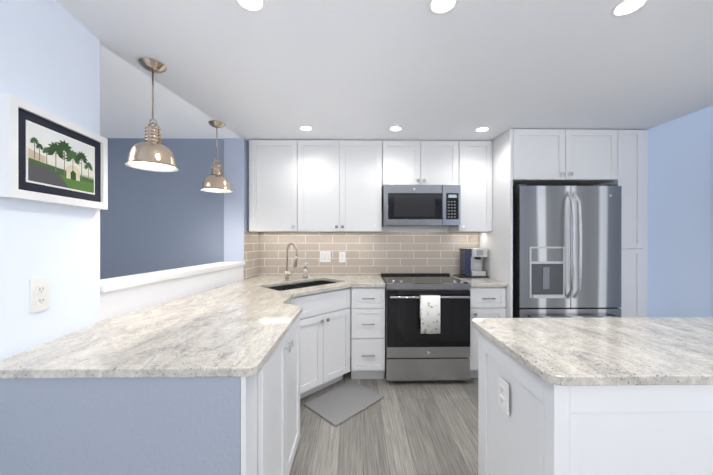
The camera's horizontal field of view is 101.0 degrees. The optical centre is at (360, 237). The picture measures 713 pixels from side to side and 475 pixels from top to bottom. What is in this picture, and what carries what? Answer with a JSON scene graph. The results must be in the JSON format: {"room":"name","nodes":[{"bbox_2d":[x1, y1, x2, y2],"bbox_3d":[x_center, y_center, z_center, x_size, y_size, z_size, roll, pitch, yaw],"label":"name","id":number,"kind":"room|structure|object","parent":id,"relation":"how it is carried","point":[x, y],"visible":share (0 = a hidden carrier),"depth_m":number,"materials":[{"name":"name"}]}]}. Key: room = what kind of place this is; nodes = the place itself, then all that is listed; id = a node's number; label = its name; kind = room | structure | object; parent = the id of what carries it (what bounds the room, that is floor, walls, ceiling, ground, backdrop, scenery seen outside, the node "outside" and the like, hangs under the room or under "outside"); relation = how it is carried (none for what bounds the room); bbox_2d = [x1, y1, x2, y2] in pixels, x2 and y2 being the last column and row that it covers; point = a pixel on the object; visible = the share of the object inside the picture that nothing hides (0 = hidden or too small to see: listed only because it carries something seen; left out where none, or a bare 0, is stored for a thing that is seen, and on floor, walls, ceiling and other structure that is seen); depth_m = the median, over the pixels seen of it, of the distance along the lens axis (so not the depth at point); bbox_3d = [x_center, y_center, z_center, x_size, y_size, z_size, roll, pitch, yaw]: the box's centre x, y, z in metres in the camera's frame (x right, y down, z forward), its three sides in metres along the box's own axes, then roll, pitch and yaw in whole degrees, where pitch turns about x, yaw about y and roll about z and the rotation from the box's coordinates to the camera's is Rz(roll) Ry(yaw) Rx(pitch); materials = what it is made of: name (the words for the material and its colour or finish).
{"room":"kitchen","nodes":[
{"label":"kitchen","id":0,"kind":"room"},
{"bbox_2d":[0,0,99,360],"bbox_3d":[-1.168,0.154,-0.104,0.200,2.360,3.139,0,0,-8],"label":"wall","id":1,"kind":"structure","parent":0,"point":[49,55],"depth_m":1.19,"materials":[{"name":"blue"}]},
{"bbox_2d":[29,277,49,312],"bbox_3d":[-1.245,0.222,1.142,0.010,0.125,0.078,0,0,-8],"label":"outlet","id":2,"kind":"object","parent":1,"relation":"attached to","point":[39,294],"visible":1,"depth_m":1.13,"materials":[{"name":"white plastic"}]},
{"bbox_2d":[0,92,107,209],"bbox_3d":[-1.241,-0.313,1.223,0.040,0.350,0.470,0,0,-8],"label":"picture frame","id":3,"kind":"object","parent":1,"relation":"attached to","point":[46,156],"visible":1,"depth_m":1.15,"materials":[{"name":"white wood"}]},
{"bbox_2d":[0,377,240,474],"bbox_3d":[-0.814,0.891,1.007,0.840,0.883,0.115,0,0,-1],"label":"wall","id":4,"kind":"structure","parent":0,"point":[132,426],"depth_m":0.95,"materials":[{"name":"blue paint"}]},
{"bbox_2d":[100,138,223,278],"bbox_3d":[-2.772,0.149,2.975,2.870,2.360,0.150,0,0,-1],"label":"wall","id":5,"kind":"structure","parent":0,"point":[151,221],"depth_m":2.91,"materials":[{"name":"blue paint"}]},
{"bbox_2d":[100,138,257,321],"bbox_3d":[-1.301,0.150,2.442,0.190,2.360,1.949,0,0,5],"label":"wall","id":6,"kind":"structure","parent":0,"point":[116,303],"depth_m":2.78,"materials":[{"name":"white paint"}]},
{"bbox_2d":[100,262,244,291],"bbox_3d":[-1.324,0.256,2.195,0.226,0.035,1.452,0,0,5],"label":"sill ledge","id":7,"kind":"object","parent":6,"relation":"on","point":[116,283],"visible":0.73,"depth_m":1.89,"materials":[{"name":"white paint"}]},
{"bbox_2d":[244,232,258,278],"bbox_3d":[-1.141,0.177,3.078,0.008,0.471,0.329,0,0,5],"label":"backsplash","id":8,"kind":"structure","parent":6,"relation":"attached to","point":[251,253],"depth_m":3.06,"materials":[{"name":"tile"}]},
{"bbox_2d":[289,357,477,474],"bbox_3d":[-0.681,1.359,-0.063,6.950,0.050,6.950,0,0,-1],"label":"floor","id":9,"kind":"structure","parent":0,"point":[415,428],"depth_m":1.99,"materials":[{"name":"grey wood"}]},
{"bbox_2d":[241,315,299,474],"bbox_3d":[-0.651,0.889,1.377,0.629,0.881,0.849,0,0,-1],"label":"base cabinet","id":10,"kind":"object","parent":9,"relation":"on","point":[270,413],"visible":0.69,"depth_m":1.25,"materials":[{"name":"white wood"}]},
{"bbox_2d":[266,280,350,398],"bbox_3d":[-0.600,0.887,2.737,1.007,0.881,1.042,0,0,-1],"label":"base cabinet","id":11,"kind":"object","parent":9,"relation":"on","point":[325,331],"visible":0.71,"depth_m":2.46,"materials":[{"name":"white wood"}]},
{"bbox_2d":[0,275,385,378],"bbox_3d":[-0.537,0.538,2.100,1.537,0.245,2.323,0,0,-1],"label":"countertop","id":12,"kind":"structure","parent":11,"relation":"on","point":[240,328],"depth_m":1.23,"materials":[{"name":"stone"}]},
{"bbox_2d":[284,243,297,279],"bbox_3d":[-0.674,0.232,2.857,0.159,0.364,0.193,0,0,-1],"label":"faucet","id":13,"kind":"object","parent":12,"relation":"on","point":[287,273],"visible":1,"depth_m":2.87,"materials":[{"name":"silver metal"}]},
{"bbox_2d":[303,263,307,277],"bbox_3d":[-0.566,0.334,2.993,0.057,0.156,0.054,0,0,-1],"label":"soap bottle","id":14,"kind":"object","parent":12,"relation":"on","point":[305,272],"visible":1,"depth_m":2.97,"materials":[{"name":"clear glass"}]},
{"bbox_2d":[304,380,383,426],"bbox_3d":[-0.132,1.322,2.386,0.390,0.015,0.530,0,0,44],"label":"mat","id":15,"kind":"object","parent":9,"relation":"on","point":[337,406],"visible":0.98,"depth_m":2.34,"materials":[{"name":"grey rubber"}]},
{"bbox_2d":[351,287,384,378],"bbox_3d":[0.061,0.887,2.956,0.312,0.881,0.627,0,0,-1],"label":"drawers","id":16,"kind":"object","parent":9,"relation":"on","point":[367,332],"visible":0.96,"depth_m":2.68,"materials":[{"name":"white wood"}]},
{"bbox_2d":[381,273,470,380],"bbox_3d":[0.600,0.857,2.908,0.751,0.942,0.691,0,0,-1],"label":"range","id":17,"kind":"object","parent":9,"relation":"on","point":[412,353],"visible":1,"depth_m":2.63,"materials":[{"name":"silver metal"}]},
{"bbox_2d":[420,295,439,333],"bbox_3d":[0.605,0.670,2.575,0.171,0.329,0.047,0,0,-1],"label":"hanging towel","id":18,"kind":"object","parent":17,"relation":"hanging from","point":[430,313],"visible":0.98,"depth_m":2.56,"materials":[{"name":"fabric"}]},
{"bbox_2d":[469,287,505,377],"bbox_3d":[1.155,0.887,2.974,0.343,0.881,0.627,0,0,-1],"label":"base cabinet","id":19,"kind":"object","parent":9,"relation":"on","point":[487,302],"visible":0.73,"depth_m":2.69,"materials":[{"name":"white wood"}]},
{"bbox_2d":[451,275,507,286],"bbox_3d":[1.155,0.429,2.974,0.347,0.030,0.633,0,0,-1],"label":"countertop","id":20,"kind":"structure","parent":19,"relation":"on","point":[482,282],"depth_m":2.71,"materials":[{"name":"stone"}]},
{"bbox_2d":[453,274,488,277],"bbox_3d":[1.163,0.407,3.122,0.305,0.010,0.220,0,0,-1],"label":"tray","id":21,"kind":"object","parent":20,"relation":"on","point":[460,276],"visible":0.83,"depth_m":3.03,"materials":[{"name":"black plastic"}]},
{"bbox_2d":[459,248,487,275],"bbox_3d":[1.193,0.258,3.127,0.225,0.285,0.200,0,0,-1],"label":"coffee maker","id":22,"kind":"object","parent":21,"relation":"on","point":[470,261],"visible":1,"depth_m":3.06,"materials":[{"name":"silver metal"}]},
{"bbox_2d":[479,129,647,317],"bbox_3d":[1.961,0.175,2.960,1.261,2.304,0.687,0,0,-1],"label":"surround","id":23,"kind":"object","parent":9,"relation":"on","point":[559,157],"visible":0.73,"depth_m":2.66,"materials":[{"name":"white wood"}]},
{"bbox_2d":[513,184,621,317],"bbox_3d":[1.842,0.426,2.893,0.905,1.803,0.781,0,0,-1],"label":"fridge","id":24,"kind":"object","parent":9,"relation":"on","point":[566,251],"visible":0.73,"depth_m":2.59,"materials":[{"name":"grey metal"}]},
{"bbox_2d":[478,331,712,474],"bbox_3d":[1.245,0.890,1.214,1.295,0.879,0.570,0,0,-1],"label":"kitchen island","id":25,"kind":"object","parent":9,"relation":"on","point":[543,427],"visible":0.56,"depth_m":0.94,"materials":[{"name":"white wood"}]},
{"bbox_2d":[498,375,508,414],"bbox_3d":[0.592,0.656,1.228,0.010,0.125,0.078,0,0,-1],"label":"outlet","id":26,"kind":"object","parent":25,"relation":"attached to","point":[503,394],"visible":0.96,"depth_m":1.22,"materials":[{"name":"white plastic"}]},
{"bbox_2d":[472,317,712,385],"bbox_3d":[1.245,0.432,1.213,1.365,0.030,0.640,0,0,-1],"label":"island countertop","id":27,"kind":"structure","parent":25,"relation":"on","point":[618,351],"depth_m":1.11,"materials":[{"name":"stone"}]},
{"bbox_2d":[55,0,712,141],"bbox_3d":[-0.681,-1.002,-0.066,6.950,0.050,6.950,0,0,-1],"label":"ceiling","id":28,"kind":"structure","parent":0,"point":[418,70],"depth_m":1.69,"materials":[{"name":"white paint"}]},
{"bbox_2d":[124,57,178,171],"bbox_3d":[-1.175,-0.687,1.661,0.256,0.580,0.256,0,0,-1],"label":"pendant light","id":29,"kind":"object","parent":28,"relation":"hanging from","point":[152,153],"visible":1,"depth_m":1.63,"materials":[{"name":"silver metal"}]},
{"bbox_2d":[200,120,232,192],"bbox_3d":[-1.235,-0.688,2.520,0.256,0.580,0.256,0,0,-1],"label":"pendant light","id":30,"kind":"object","parent":28,"relation":"hanging from","point":[216,181],"visible":1,"depth_m":2.48,"materials":[{"name":"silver metal"}]},
{"bbox_2d":[235,0,265,12],"bbox_3d":[-0.457,-0.975,1.213,0.124,0.005,0.124,0,0,-1],"label":"recessed light","id":31,"kind":"object","parent":28,"relation":"in","point":[255,6],"visible":1,"depth_m":1.23,"materials":[{"name":"white"}]},
{"bbox_2d":[299,125,312,130],"bbox_3d":[-0.491,-0.977,2.632,0.124,0.005,0.124,0,0,-1],"label":"recessed light","id":32,"kind":"object","parent":28,"relation":"in","point":[306,128],"visible":1,"depth_m":2.64,"materials":[{"name":"white"}]},
{"bbox_2d":[389,126,402,130],"bbox_3d":[0.314,-0.977,2.646,0.124,0.005,0.124,0,0,-1],"label":"recessed light","id":33,"kind":"object","parent":28,"relation":"in","point":[396,128],"visible":1,"depth_m":2.64,"materials":[{"name":"white"}]},
{"bbox_2d":[428,0,458,14],"bbox_3d":[0.342,-0.975,1.226,0.124,0.005,0.124,0,0,-1],"label":"recessed light","id":34,"kind":"object","parent":28,"relation":"in","point":[439,7],"visible":1,"depth_m":1.24,"materials":[{"name":"white"}]},
{"bbox_2d":[475,127,489,131],"bbox_3d":[1.098,-0.977,2.659,0.124,0.005,0.124,0,0,-1],"label":"recessed light","id":35,"kind":"object","parent":28,"relation":"in","point":[481,129],"visible":1,"depth_m":2.66,"materials":[{"name":"white"}]},
{"bbox_2d":[610,0,648,16],"bbox_3d":[1.132,-0.975,1.240,0.124,0.005,0.124,0,0,-1],"label":"recessed light","id":36,"kind":"object","parent":28,"relation":"in","point":[622,8],"visible":1,"depth_m":1.25,"materials":[{"name":"white"}]},
{"bbox_2d":[350,228,452,356],"bbox_3d":[0.682,0.149,3.359,4.110,2.360,0.150,0,0,-1],"label":"wall","id":37,"kind":"structure","parent":0,"point":[415,229],"depth_m":3.28,"materials":[{"name":"white"}]},
{"bbox_2d":[249,140,304,231],"bbox_3d":[-0.852,-0.519,3.091,0.544,0.916,0.328,0,0,-1],"label":"upper cabinet","id":38,"kind":"object","parent":37,"relation":"attached to","point":[276,167],"depth_m":2.93,"materials":[{"name":"white wood"}]},
{"bbox_2d":[305,140,384,231],"bbox_3d":[-0.244,-0.519,3.102,0.904,0.916,0.328,0,0,-1],"label":"upper cabinet","id":39,"kind":"object","parent":37,"relation":"attached to","point":[315,185],"depth_m":2.94,"materials":[{"name":"white wood"}]},
{"bbox_2d":[259,232,478,274],"bbox_3d":[0.099,0.176,3.268,2.446,0.471,0.009,0,0,-1],"label":"backsplash","id":40,"kind":"structure","parent":37,"relation":"attached to","point":[373,253],"depth_m":3.26,"materials":[{"name":"tile"}]},
{"bbox_2d":[320,251,330,261],"bbox_3d":[-0.396,0.213,3.250,0.118,0.118,0.011,0,0,-1],"label":"light switch","id":41,"kind":"object","parent":40,"relation":"attached to","point":[325,256],"visible":1,"depth_m":3.25,"materials":[{"name":"white plastic"}]},
{"bbox_2d":[339,252,345,261],"bbox_3d":[-0.206,0.217,3.254,0.072,0.118,0.010,0,0,-1],"label":"outlet","id":42,"kind":"object","parent":40,"relation":"attached to","point":[342,256],"visible":1,"depth_m":3.25,"materials":[{"name":"white plastic"}]},
{"bbox_2d":[385,140,460,184],"bbox_3d":[0.597,-0.750,3.116,0.768,0.454,0.328,0,0,-1],"label":"upper cabinet","id":43,"kind":"object","parent":37,"relation":"attached to","point":[406,162],"depth_m":2.96,"materials":[{"name":"white wood"}]},
{"bbox_2d":[382,185,460,227],"bbox_3d":[0.598,-0.314,3.076,0.757,0.406,0.407,0,0,-1],"label":"over-the-range microwave","id":44,"kind":"object","parent":43,"relation":"attached to","point":[421,206],"visible":1,"depth_m":2.88,"materials":[{"name":"silver metal"}]},
{"bbox_2d":[449,141,491,231],"bbox_3d":[1.155,-0.519,3.125,0.338,0.916,0.328,0,0,-1],"label":"upper cabinet","id":45,"kind":"object","parent":37,"relation":"attached to","point":[476,156],"depth_m":2.97,"materials":[{"name":"white wood"}]},
{"bbox_2d":[647,105,712,316],"bbox_3d":[2.720,0.153,-0.082,0.150,2.360,6.800,0,0,-1],"label":"wall","id":46,"kind":"structure","parent":0,"point":[680,216],"depth_m":2.39,"materials":[{"name":"blue paint"}]}
]}

